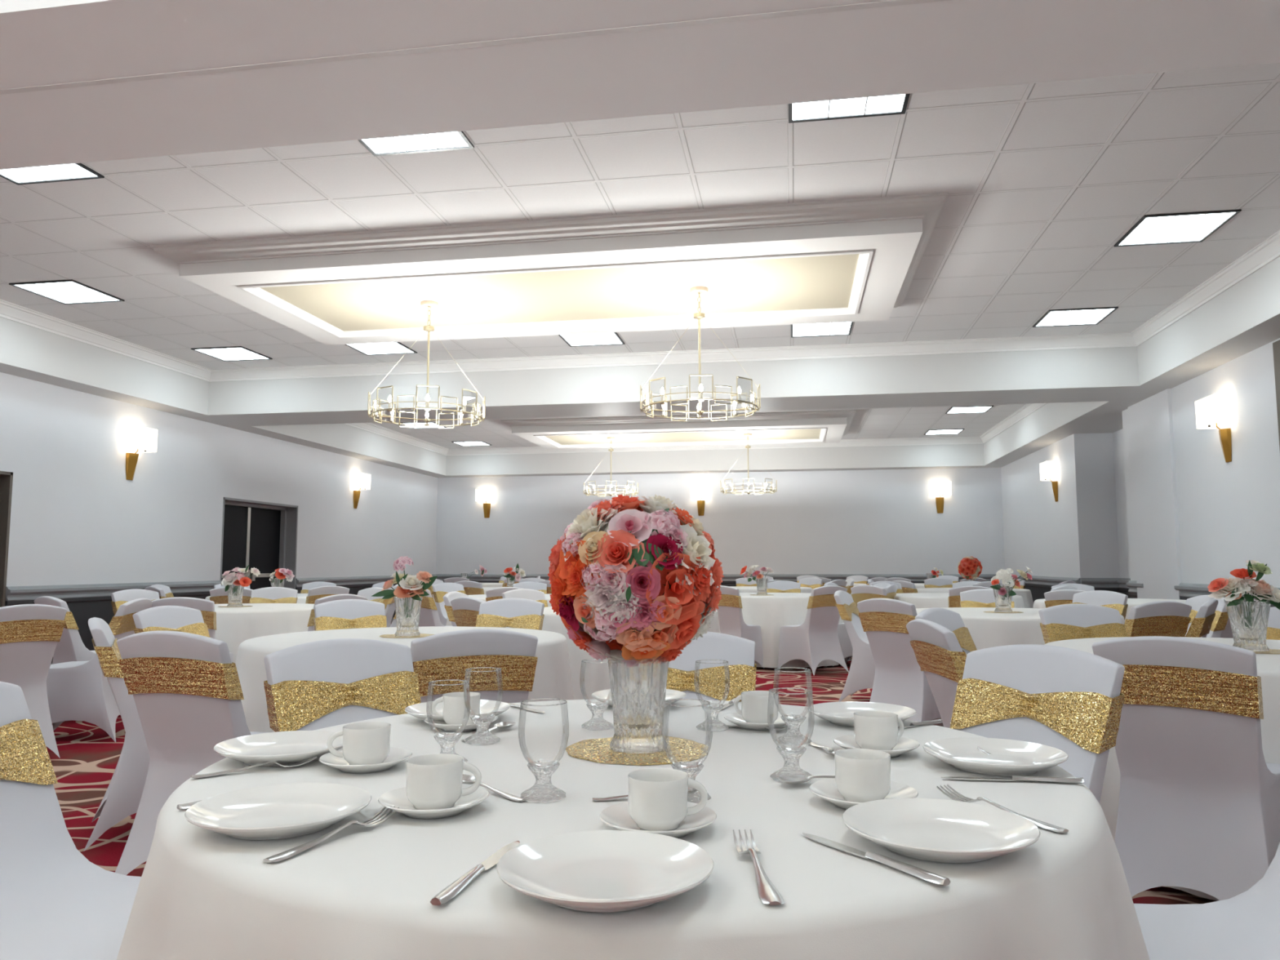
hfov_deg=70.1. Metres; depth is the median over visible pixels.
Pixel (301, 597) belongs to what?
tablecloth
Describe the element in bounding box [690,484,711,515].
wall sconce
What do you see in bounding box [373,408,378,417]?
candle
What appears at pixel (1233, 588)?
flower arrangement
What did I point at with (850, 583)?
banquet chair
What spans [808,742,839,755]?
teaspoon
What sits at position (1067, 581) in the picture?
banquet chair
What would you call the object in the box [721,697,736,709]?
table knife
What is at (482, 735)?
water goblet
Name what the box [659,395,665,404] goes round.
candle
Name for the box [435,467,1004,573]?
wall
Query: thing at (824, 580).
banquet chair
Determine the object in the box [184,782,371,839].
dinner plate
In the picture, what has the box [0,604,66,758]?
banquet chair
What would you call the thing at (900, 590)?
banquet chair
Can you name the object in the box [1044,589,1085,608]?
banquet chair
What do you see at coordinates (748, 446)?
chandelier
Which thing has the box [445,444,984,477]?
soffit
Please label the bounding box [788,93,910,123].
recessed light
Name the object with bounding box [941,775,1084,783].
table knife
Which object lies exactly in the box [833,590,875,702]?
banquet chair
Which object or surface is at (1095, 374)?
beam
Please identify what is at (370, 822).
fork
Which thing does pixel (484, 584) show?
tablecloth
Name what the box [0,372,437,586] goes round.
wall
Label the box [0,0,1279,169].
beam
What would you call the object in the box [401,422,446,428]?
recessed light
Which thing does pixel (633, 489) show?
chandelier
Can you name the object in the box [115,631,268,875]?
banquet chair
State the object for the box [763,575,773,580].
banquet chair
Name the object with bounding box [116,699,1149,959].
tablecloth
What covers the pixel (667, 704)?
bowl
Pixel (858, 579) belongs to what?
banquet chair
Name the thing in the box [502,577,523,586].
banquet chair
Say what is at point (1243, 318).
soffit
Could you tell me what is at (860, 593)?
banquet chair
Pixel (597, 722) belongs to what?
water goblet
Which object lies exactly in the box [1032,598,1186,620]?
tablecloth
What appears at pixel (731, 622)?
banquet chair
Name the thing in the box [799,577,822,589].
banquet chair
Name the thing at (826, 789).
saucer
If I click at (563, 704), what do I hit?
bowl
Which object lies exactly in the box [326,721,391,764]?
coffee cup
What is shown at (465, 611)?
banquet chair
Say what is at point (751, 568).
flower arrangement
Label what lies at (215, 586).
banquet chair
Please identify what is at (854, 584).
tablecloth
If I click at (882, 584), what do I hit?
banquet chair
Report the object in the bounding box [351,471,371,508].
wall sconce
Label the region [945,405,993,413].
recessed light
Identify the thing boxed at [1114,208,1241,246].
recessed light
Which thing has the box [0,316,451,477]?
soffit
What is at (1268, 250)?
crown molding
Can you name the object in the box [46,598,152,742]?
banquet chair
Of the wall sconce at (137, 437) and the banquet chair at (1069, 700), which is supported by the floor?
the banquet chair at (1069, 700)
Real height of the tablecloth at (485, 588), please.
0.740 m
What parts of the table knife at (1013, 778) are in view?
blade, handle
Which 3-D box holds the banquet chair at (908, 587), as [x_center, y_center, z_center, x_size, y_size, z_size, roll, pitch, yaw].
[3.674,1.778,12.110,0.635,0.892,0.458,3,-6,-30]
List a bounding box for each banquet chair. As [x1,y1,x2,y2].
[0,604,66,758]
[0,681,141,959]
[33,595,96,664]
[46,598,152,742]
[84,617,150,850]
[111,588,159,615]
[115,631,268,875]
[132,605,209,637]
[144,586,167,598]
[151,584,173,597]
[151,596,233,662]
[209,586,253,604]
[213,582,249,588]
[249,586,297,603]
[263,638,421,732]
[300,581,336,593]
[305,586,349,604]
[306,594,366,631]
[313,599,386,631]
[357,586,388,610]
[371,582,394,589]
[385,584,398,626]
[390,591,411,626]
[410,629,537,702]
[417,589,444,626]
[426,587,439,619]
[429,578,443,604]
[432,582,466,626]
[443,591,468,626]
[444,577,469,582]
[450,596,484,626]
[454,580,484,595]
[475,598,544,630]
[485,586,521,601]
[498,576,506,582]
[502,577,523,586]
[502,588,547,607]
[512,581,546,594]
[519,577,545,582]
[535,580,551,594]
[666,631,756,701]
[715,585,764,668]
[735,577,756,586]
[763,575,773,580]
[766,580,781,588]
[766,580,800,592]
[777,585,848,675]
[796,575,817,582]
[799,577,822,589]
[813,577,831,586]
[823,582,838,586]
[830,579,847,588]
[832,583,897,666]
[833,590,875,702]
[844,578,854,594]
[846,575,868,584]
[850,584,888,611]
[857,598,941,721]
[866,577,887,585]
[867,578,874,584]
[869,581,903,593]
[874,582,890,588]
[884,577,911,582]
[892,580,917,593]
[906,618,966,728]
[915,607,977,654]
[924,577,952,587]
[935,575,959,583]
[947,586,993,607]
[950,644,1124,803]
[952,581,987,588]
[960,577,986,582]
[960,588,1014,608]
[973,581,1004,588]
[999,578,1025,588]
[1038,603,1127,644]
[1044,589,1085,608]
[1050,585,1077,591]
[1051,583,1094,591]
[1058,580,1076,584]
[1071,590,1128,620]
[1092,635,1279,900]
[1124,600,1191,636]
[1133,842,1279,959]
[1185,594,1228,637]
[1185,599,1217,637]
[1220,591,1258,638]
[1266,606,1279,639]
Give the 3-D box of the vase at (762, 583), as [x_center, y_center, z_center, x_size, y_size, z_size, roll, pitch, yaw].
[1.383,1.207,10.348,0.136,0.185,0.136,1,-5,-15]
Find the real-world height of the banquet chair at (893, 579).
0.892 m
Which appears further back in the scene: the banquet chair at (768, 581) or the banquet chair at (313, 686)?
the banquet chair at (768, 581)
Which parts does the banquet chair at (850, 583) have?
sash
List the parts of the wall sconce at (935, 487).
lamp shade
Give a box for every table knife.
[177,800,201,809]
[430,840,519,905]
[504,702,544,712]
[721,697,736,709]
[802,832,950,885]
[897,719,942,728]
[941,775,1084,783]
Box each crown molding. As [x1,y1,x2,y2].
[0,230,1279,382]
[344,403,1046,455]
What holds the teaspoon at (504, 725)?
on the tablecloth at (361, 892)
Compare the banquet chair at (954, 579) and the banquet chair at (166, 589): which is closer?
the banquet chair at (166, 589)
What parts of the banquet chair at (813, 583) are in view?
sash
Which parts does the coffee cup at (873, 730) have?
handle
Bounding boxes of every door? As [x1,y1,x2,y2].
[0,471,13,607]
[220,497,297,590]
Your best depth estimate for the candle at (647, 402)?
7.47 m
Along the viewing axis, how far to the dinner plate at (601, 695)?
2.30 m
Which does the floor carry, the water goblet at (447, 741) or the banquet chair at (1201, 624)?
the banquet chair at (1201, 624)
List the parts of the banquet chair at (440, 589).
sash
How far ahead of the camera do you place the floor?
5.04 m
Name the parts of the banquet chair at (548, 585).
sash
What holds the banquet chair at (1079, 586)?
on the floor
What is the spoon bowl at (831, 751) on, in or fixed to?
on the teaspoon at (831, 751)
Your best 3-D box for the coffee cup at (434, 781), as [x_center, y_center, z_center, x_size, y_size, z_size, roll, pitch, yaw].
[-0.289,0.434,1.313,0.095,0.064,0.080,5,-7,-44]
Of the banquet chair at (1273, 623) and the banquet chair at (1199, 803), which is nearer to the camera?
the banquet chair at (1199, 803)
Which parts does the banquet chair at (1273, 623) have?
sash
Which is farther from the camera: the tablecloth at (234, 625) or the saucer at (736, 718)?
the tablecloth at (234, 625)
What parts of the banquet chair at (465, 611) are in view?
sash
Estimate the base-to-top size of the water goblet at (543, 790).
0.142 m
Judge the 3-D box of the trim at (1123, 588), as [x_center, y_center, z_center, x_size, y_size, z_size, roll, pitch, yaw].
[6.654,1.759,12.000,0.055,0.905,1.990,-1,-5,9]
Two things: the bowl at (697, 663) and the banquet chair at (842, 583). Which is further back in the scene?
the banquet chair at (842, 583)
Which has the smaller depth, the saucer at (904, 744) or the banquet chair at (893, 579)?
the saucer at (904, 744)
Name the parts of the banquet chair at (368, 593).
sash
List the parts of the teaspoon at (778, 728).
handle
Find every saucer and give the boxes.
[319,746,412,773]
[377,783,488,818]
[424,712,497,731]
[599,801,716,838]
[724,712,790,730]
[809,777,918,809]
[833,734,919,757]
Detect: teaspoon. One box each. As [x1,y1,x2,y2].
[461,721,515,741]
[462,774,525,801]
[591,795,627,800]
[726,724,785,731]
[778,774,835,785]
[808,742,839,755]
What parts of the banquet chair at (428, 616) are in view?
sash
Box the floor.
[46,622,1217,904]
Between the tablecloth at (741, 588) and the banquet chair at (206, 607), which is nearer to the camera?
the banquet chair at (206, 607)
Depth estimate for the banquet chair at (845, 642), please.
9.87 m
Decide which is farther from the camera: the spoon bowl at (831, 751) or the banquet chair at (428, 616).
the banquet chair at (428, 616)
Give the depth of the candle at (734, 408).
7.74 m
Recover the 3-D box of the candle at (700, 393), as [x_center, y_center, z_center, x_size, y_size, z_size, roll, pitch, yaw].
[0.472,-0.644,7.045,0.048,0.073,0.048,-1,-5,9]
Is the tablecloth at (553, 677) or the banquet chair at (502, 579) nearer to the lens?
the tablecloth at (553, 677)
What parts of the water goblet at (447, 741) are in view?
stem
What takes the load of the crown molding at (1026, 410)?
attached to the ceiling at (913, 421)
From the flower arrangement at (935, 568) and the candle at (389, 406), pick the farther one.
the flower arrangement at (935, 568)
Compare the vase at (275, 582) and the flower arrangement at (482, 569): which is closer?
the vase at (275, 582)
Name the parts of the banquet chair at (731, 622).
sash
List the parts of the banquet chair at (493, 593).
sash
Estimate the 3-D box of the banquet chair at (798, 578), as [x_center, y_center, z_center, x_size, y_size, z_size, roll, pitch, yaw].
[3.232,2.252,17.245,0.458,0.892,0.635,0,-5,0]
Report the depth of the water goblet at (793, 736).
1.79 m
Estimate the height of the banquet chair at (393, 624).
0.892 m
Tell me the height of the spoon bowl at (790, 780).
0.010 m
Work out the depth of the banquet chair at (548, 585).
12.38 m
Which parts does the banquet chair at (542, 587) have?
sash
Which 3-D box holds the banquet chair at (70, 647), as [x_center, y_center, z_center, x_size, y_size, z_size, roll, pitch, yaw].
[-4.052,1.292,6.698,0.458,0.892,0.635,-4,-6,35]
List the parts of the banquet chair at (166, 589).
sash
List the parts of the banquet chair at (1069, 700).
sash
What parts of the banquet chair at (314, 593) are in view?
sash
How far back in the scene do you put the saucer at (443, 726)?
1.91 m
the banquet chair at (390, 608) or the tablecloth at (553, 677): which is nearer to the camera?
the tablecloth at (553, 677)
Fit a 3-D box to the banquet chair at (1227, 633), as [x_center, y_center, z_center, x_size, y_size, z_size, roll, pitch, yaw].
[4.735,1.350,7.495,0.458,0.892,0.635,1,-5,-8]
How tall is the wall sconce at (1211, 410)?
0.622 m
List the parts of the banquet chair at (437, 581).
sash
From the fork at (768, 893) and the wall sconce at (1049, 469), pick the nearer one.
the fork at (768, 893)
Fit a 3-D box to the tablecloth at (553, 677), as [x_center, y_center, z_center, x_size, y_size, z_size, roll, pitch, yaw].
[-1.127,1.135,4.436,1.704,0.740,1.690,5,-7,-42]
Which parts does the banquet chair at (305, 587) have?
sash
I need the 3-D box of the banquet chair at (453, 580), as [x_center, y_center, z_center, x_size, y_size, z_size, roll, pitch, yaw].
[-3.164,2.136,15.861,0.458,0.892,0.635,0,-5,-5]
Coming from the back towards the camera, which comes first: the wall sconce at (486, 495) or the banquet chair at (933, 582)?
the wall sconce at (486, 495)
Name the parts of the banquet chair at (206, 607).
sash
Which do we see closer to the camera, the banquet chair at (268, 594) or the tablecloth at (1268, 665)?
the tablecloth at (1268, 665)
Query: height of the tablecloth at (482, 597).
0.740 m
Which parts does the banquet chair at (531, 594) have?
sash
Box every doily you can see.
[217,605,253,607]
[378,633,434,638]
[565,736,705,765]
[983,610,1022,613]
[1253,648,1279,653]
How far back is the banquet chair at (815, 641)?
9.31 m
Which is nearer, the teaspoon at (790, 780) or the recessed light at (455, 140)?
the teaspoon at (790, 780)
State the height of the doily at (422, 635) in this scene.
0.003 m
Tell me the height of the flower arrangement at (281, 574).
0.222 m
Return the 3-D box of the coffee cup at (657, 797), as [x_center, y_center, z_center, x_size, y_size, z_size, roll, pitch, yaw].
[0.030,0.424,1.214,0.095,0.064,0.080,4,-7,-38]
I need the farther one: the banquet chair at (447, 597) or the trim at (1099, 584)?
the trim at (1099, 584)
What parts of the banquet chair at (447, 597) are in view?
sash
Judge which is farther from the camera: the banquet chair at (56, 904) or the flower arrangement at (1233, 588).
the flower arrangement at (1233, 588)
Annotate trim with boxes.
[4,580,222,664]
[295,573,437,622]
[435,573,995,586]
[1011,574,1080,603]
[1080,577,1119,592]
[1117,577,1130,598]
[1125,580,1143,598]
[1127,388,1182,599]
[1173,582,1279,607]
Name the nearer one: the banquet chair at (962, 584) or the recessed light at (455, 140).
the recessed light at (455, 140)
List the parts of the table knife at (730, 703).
blade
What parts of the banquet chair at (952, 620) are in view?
sash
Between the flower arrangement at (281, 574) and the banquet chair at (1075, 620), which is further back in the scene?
the flower arrangement at (281, 574)
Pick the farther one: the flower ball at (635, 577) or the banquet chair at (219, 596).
the banquet chair at (219, 596)
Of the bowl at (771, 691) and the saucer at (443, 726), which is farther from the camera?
the saucer at (443, 726)
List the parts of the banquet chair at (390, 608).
sash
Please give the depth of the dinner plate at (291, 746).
1.69 m
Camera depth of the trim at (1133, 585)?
10.98 m
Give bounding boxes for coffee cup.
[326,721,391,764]
[405,753,481,809]
[431,691,480,724]
[627,768,707,831]
[733,690,778,723]
[834,748,890,802]
[853,710,904,750]
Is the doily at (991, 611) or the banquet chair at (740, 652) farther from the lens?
the doily at (991, 611)
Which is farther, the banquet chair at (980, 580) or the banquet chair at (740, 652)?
the banquet chair at (980, 580)
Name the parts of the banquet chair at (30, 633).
sash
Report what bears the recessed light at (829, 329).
in the ceiling at (1042, 181)
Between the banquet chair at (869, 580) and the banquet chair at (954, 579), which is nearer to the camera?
the banquet chair at (869, 580)
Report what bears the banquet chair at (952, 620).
on the floor
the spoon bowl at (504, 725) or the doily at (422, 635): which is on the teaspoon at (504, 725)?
the spoon bowl at (504, 725)
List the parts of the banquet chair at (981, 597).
sash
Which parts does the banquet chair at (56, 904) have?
sash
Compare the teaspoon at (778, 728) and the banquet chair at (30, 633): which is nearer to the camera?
the teaspoon at (778, 728)
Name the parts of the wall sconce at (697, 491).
lamp shade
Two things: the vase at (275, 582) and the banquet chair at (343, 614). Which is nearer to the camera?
the banquet chair at (343, 614)
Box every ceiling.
[0,62,1279,369]
[150,192,948,345]
[372,403,1026,448]
[500,409,856,449]
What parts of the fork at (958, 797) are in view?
handle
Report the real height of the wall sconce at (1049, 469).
0.622 m
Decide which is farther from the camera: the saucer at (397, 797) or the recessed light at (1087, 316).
the recessed light at (1087, 316)
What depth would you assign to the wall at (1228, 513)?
9.56 m
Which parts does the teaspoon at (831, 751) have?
handle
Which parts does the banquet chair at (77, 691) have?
sash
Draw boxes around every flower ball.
[547,494,724,662]
[957,556,982,579]
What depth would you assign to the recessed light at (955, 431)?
16.94 m
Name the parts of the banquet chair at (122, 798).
sash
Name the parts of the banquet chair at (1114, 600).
sash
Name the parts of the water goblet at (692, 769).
stem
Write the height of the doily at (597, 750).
0.003 m
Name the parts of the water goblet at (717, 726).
stem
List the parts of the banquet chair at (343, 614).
sash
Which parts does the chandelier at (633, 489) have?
panel frame, stem, panel frame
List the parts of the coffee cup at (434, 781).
handle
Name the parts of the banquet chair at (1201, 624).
sash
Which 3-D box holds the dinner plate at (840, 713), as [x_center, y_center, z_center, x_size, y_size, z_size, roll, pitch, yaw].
[0.491,0.523,2.025,0.235,0.028,0.235,-1,-5,9]
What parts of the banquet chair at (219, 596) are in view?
sash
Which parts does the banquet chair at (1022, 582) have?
sash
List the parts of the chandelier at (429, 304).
panel frame, panel frame, panel frame, panel frame, panel frame, bulb, panel frame, panel frame, panel frame, bulb, panel frame, stem, chain, panel frame, panel frame, panel frame, panel frame, glass pane, panel frame, panel frame, panel frame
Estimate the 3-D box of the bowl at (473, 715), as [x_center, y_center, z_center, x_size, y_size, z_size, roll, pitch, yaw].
[-0.312,0.427,1.816,0.077,0.098,0.077,-1,-5,9]
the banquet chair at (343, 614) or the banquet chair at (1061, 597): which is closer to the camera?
the banquet chair at (343, 614)
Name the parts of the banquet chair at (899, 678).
sash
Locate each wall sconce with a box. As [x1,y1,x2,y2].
[119,424,157,479]
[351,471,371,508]
[475,488,496,517]
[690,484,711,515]
[928,480,951,513]
[1039,460,1058,502]
[1194,393,1235,462]
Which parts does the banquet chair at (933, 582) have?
sash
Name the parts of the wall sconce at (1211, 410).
lamp shade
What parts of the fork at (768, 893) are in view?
handle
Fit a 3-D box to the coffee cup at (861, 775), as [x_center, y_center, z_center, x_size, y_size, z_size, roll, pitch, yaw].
[0.323,0.436,1.346,0.080,0.064,0.095,4,-6,-36]
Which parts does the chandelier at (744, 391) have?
panel frame, panel frame, panel frame, panel frame, panel frame, bulb, panel frame, panel frame, panel frame, chain, stem, bulb, panel frame, panel frame, panel frame, panel frame, panel frame, glass pane, panel frame, panel frame, panel frame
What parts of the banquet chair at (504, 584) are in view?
sash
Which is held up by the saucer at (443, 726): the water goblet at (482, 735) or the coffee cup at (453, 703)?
the coffee cup at (453, 703)
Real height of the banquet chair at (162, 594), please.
0.892 m
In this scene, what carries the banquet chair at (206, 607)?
on the floor
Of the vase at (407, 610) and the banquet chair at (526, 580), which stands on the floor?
the banquet chair at (526, 580)
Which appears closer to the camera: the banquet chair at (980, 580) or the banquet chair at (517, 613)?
the banquet chair at (517, 613)
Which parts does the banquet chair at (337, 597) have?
sash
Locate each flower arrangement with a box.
[220,564,260,591]
[269,568,294,582]
[371,555,437,600]
[466,565,487,578]
[502,563,525,581]
[740,564,773,582]
[931,567,943,577]
[990,566,1032,595]
[1207,560,1279,609]
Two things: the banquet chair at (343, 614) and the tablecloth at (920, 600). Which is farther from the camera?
the tablecloth at (920, 600)
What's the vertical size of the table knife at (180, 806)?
0.008 m
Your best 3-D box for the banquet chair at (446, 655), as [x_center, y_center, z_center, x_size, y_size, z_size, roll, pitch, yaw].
[-0.664,0.975,3.325,0.458,0.892,0.635,2,-6,-22]
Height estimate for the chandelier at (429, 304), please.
1.060 m
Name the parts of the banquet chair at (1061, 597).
sash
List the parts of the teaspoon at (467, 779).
handle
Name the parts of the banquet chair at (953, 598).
sash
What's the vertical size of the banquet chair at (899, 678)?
0.892 m
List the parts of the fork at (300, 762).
handle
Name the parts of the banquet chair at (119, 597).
sash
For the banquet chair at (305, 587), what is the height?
0.892 m
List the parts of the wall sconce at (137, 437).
lamp shade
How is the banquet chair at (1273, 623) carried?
on the floor
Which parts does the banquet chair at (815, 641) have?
sash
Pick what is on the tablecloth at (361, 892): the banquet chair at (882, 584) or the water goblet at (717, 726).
the water goblet at (717, 726)
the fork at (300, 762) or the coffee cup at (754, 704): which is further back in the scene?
the coffee cup at (754, 704)
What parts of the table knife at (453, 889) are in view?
handle, blade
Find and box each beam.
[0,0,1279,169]
[207,346,1139,426]
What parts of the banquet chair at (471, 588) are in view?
sash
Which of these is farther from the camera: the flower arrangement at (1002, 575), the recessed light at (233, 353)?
the recessed light at (233, 353)
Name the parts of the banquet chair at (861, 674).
sash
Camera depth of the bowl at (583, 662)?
1.99 m
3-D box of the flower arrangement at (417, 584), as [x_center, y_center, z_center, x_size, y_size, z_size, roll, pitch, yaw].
[-1.152,0.528,4.503,0.332,0.307,0.133,-3,-6,26]
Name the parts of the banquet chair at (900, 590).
sash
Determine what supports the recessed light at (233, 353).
in the ceiling at (1042, 181)
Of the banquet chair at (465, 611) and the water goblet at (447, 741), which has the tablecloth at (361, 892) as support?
the water goblet at (447, 741)
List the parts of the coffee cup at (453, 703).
handle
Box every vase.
[226,583,244,606]
[270,577,284,586]
[394,596,422,635]
[460,573,467,578]
[506,575,515,586]
[608,655,669,753]
[755,577,768,595]
[926,573,933,578]
[993,585,1012,612]
[1223,599,1271,651]
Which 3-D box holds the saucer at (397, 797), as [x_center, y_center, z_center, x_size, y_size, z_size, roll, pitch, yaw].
[-0.294,0.462,1.306,0.155,0.020,0.155,-1,-5,9]
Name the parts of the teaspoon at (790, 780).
handle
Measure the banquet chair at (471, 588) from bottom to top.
0.892 m
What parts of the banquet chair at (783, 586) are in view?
sash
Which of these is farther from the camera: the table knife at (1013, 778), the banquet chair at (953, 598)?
the banquet chair at (953, 598)
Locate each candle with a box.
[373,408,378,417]
[386,403,392,411]
[389,413,395,422]
[424,402,430,410]
[458,416,463,425]
[461,405,466,414]
[645,401,650,411]
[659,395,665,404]
[661,408,666,417]
[697,392,703,401]
[732,407,737,416]
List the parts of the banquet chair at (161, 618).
sash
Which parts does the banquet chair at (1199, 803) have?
sash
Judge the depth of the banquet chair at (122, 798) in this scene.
3.67 m
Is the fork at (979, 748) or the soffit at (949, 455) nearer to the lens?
the fork at (979, 748)
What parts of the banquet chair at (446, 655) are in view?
sash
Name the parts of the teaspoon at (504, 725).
handle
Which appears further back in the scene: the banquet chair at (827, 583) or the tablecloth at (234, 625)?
the banquet chair at (827, 583)
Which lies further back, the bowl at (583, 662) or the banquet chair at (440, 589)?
the banquet chair at (440, 589)
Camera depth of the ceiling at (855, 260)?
7.09 m
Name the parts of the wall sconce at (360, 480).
lamp shade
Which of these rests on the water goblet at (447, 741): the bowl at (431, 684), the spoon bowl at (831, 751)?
the bowl at (431, 684)
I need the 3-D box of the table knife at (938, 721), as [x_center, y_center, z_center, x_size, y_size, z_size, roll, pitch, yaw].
[0.585,0.528,1.966,0.192,0.008,0.018,3,-6,-34]
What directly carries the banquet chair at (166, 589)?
on the floor
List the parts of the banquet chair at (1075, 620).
sash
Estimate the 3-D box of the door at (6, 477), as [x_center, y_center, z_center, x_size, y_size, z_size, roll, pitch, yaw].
[-6.523,0.850,8.021,0.304,2.030,1.950,-1,-5,9]
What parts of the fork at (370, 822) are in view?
handle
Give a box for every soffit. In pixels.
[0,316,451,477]
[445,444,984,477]
[981,256,1279,467]
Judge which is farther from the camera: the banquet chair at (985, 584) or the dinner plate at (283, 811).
the banquet chair at (985, 584)
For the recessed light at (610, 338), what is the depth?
9.92 m
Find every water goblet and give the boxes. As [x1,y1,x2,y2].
[426,679,470,762]
[463,666,502,745]
[518,697,568,803]
[579,658,613,729]
[662,698,712,803]
[693,659,729,731]
[767,687,814,782]
[773,666,812,745]
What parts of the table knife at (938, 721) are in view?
handle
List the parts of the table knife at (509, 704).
handle, blade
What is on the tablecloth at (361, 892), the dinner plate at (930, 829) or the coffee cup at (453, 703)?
the dinner plate at (930, 829)
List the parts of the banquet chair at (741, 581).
sash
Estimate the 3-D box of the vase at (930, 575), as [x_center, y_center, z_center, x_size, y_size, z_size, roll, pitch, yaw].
[5.002,1.695,15.701,0.136,0.185,0.136,1,-5,-8]
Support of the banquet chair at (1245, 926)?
on the floor
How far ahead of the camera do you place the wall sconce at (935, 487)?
17.96 m
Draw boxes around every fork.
[191,755,316,777]
[262,806,399,862]
[733,829,784,905]
[936,784,1068,832]
[946,737,991,754]
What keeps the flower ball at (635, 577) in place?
in the vase at (637, 686)
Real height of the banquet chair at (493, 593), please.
0.892 m
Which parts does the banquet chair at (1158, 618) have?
sash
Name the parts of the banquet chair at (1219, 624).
sash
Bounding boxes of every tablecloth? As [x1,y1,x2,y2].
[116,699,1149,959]
[204,593,307,603]
[214,603,314,663]
[235,626,573,732]
[445,593,551,626]
[481,582,502,586]
[482,586,502,594]
[542,606,719,699]
[729,586,812,593]
[739,592,850,667]
[850,583,866,599]
[893,592,1024,608]
[914,583,924,588]
[915,607,1124,727]
[916,587,1033,608]
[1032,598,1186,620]
[1044,636,1279,901]
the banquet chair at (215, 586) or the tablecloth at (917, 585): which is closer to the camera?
the banquet chair at (215, 586)
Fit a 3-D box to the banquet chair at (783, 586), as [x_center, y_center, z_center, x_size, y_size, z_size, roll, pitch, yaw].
[1.802,1.730,11.559,0.458,0.892,0.635,-1,-5,14]
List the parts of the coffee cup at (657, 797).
handle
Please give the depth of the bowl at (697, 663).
1.97 m
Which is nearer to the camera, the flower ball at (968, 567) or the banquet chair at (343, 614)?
the banquet chair at (343, 614)
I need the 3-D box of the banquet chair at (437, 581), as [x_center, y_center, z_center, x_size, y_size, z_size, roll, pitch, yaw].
[-2.906,1.958,13.943,0.635,0.892,0.458,-2,-6,19]
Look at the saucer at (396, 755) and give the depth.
1.56 m
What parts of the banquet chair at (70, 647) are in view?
sash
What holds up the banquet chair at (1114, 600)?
on the floor
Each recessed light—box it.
[0,163,104,185]
[8,279,124,304]
[191,346,272,361]
[345,342,417,355]
[357,131,474,156]
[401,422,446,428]
[451,440,491,445]
[558,332,625,346]
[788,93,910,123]
[791,321,853,337]
[924,428,964,435]
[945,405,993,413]
[1032,306,1118,327]
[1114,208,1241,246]
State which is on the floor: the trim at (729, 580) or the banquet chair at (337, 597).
the banquet chair at (337, 597)
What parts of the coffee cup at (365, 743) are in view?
handle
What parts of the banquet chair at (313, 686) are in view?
sash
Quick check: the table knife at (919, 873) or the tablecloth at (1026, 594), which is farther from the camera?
the tablecloth at (1026, 594)
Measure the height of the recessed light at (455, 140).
0.012 m
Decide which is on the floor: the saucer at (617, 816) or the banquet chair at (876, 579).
the banquet chair at (876, 579)
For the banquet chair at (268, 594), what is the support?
on the floor
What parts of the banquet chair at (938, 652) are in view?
sash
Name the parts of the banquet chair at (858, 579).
sash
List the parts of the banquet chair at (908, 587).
sash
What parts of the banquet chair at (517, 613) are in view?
sash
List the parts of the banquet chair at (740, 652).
sash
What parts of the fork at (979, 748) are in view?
handle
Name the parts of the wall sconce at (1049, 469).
lamp shade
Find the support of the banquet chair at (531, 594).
on the floor
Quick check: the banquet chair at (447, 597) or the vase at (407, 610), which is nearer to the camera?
the vase at (407, 610)
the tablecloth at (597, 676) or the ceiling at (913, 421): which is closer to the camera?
the tablecloth at (597, 676)
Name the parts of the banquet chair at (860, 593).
sash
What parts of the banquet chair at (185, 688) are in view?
sash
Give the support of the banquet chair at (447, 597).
on the floor
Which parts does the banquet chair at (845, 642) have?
sash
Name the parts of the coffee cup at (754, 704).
handle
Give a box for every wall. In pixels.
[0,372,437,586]
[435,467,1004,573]
[1000,337,1279,587]
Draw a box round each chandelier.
[367,300,485,428]
[583,436,638,497]
[640,286,760,421]
[720,433,777,494]
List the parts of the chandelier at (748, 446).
stem, panel frame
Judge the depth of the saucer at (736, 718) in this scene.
1.93 m
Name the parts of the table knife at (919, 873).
blade, handle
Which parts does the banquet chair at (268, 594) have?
sash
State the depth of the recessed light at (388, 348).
10.34 m
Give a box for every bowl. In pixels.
[426,680,470,737]
[462,774,475,784]
[463,668,502,718]
[493,721,515,728]
[518,700,568,766]
[579,660,611,705]
[662,700,712,768]
[693,661,729,706]
[764,726,785,731]
[767,688,814,750]
[773,668,812,718]
[778,774,813,785]
[826,748,839,755]
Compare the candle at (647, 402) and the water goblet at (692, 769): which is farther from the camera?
the candle at (647, 402)
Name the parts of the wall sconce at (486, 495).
lamp shade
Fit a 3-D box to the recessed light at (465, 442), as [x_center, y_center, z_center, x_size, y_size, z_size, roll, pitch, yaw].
[-3.401,-0.738,18.460,0.624,0.012,0.624,-1,-5,9]
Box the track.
[0,0,950,94]
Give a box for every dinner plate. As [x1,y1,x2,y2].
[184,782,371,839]
[213,730,342,766]
[404,699,510,721]
[496,830,713,912]
[591,688,685,706]
[813,701,916,727]
[842,798,1039,862]
[922,737,1068,776]
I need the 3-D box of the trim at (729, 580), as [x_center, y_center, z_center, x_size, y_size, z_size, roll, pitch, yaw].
[1.349,2.383,18.669,11.675,0.905,0.055,-1,-5,9]
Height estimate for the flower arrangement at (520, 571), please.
0.283 m

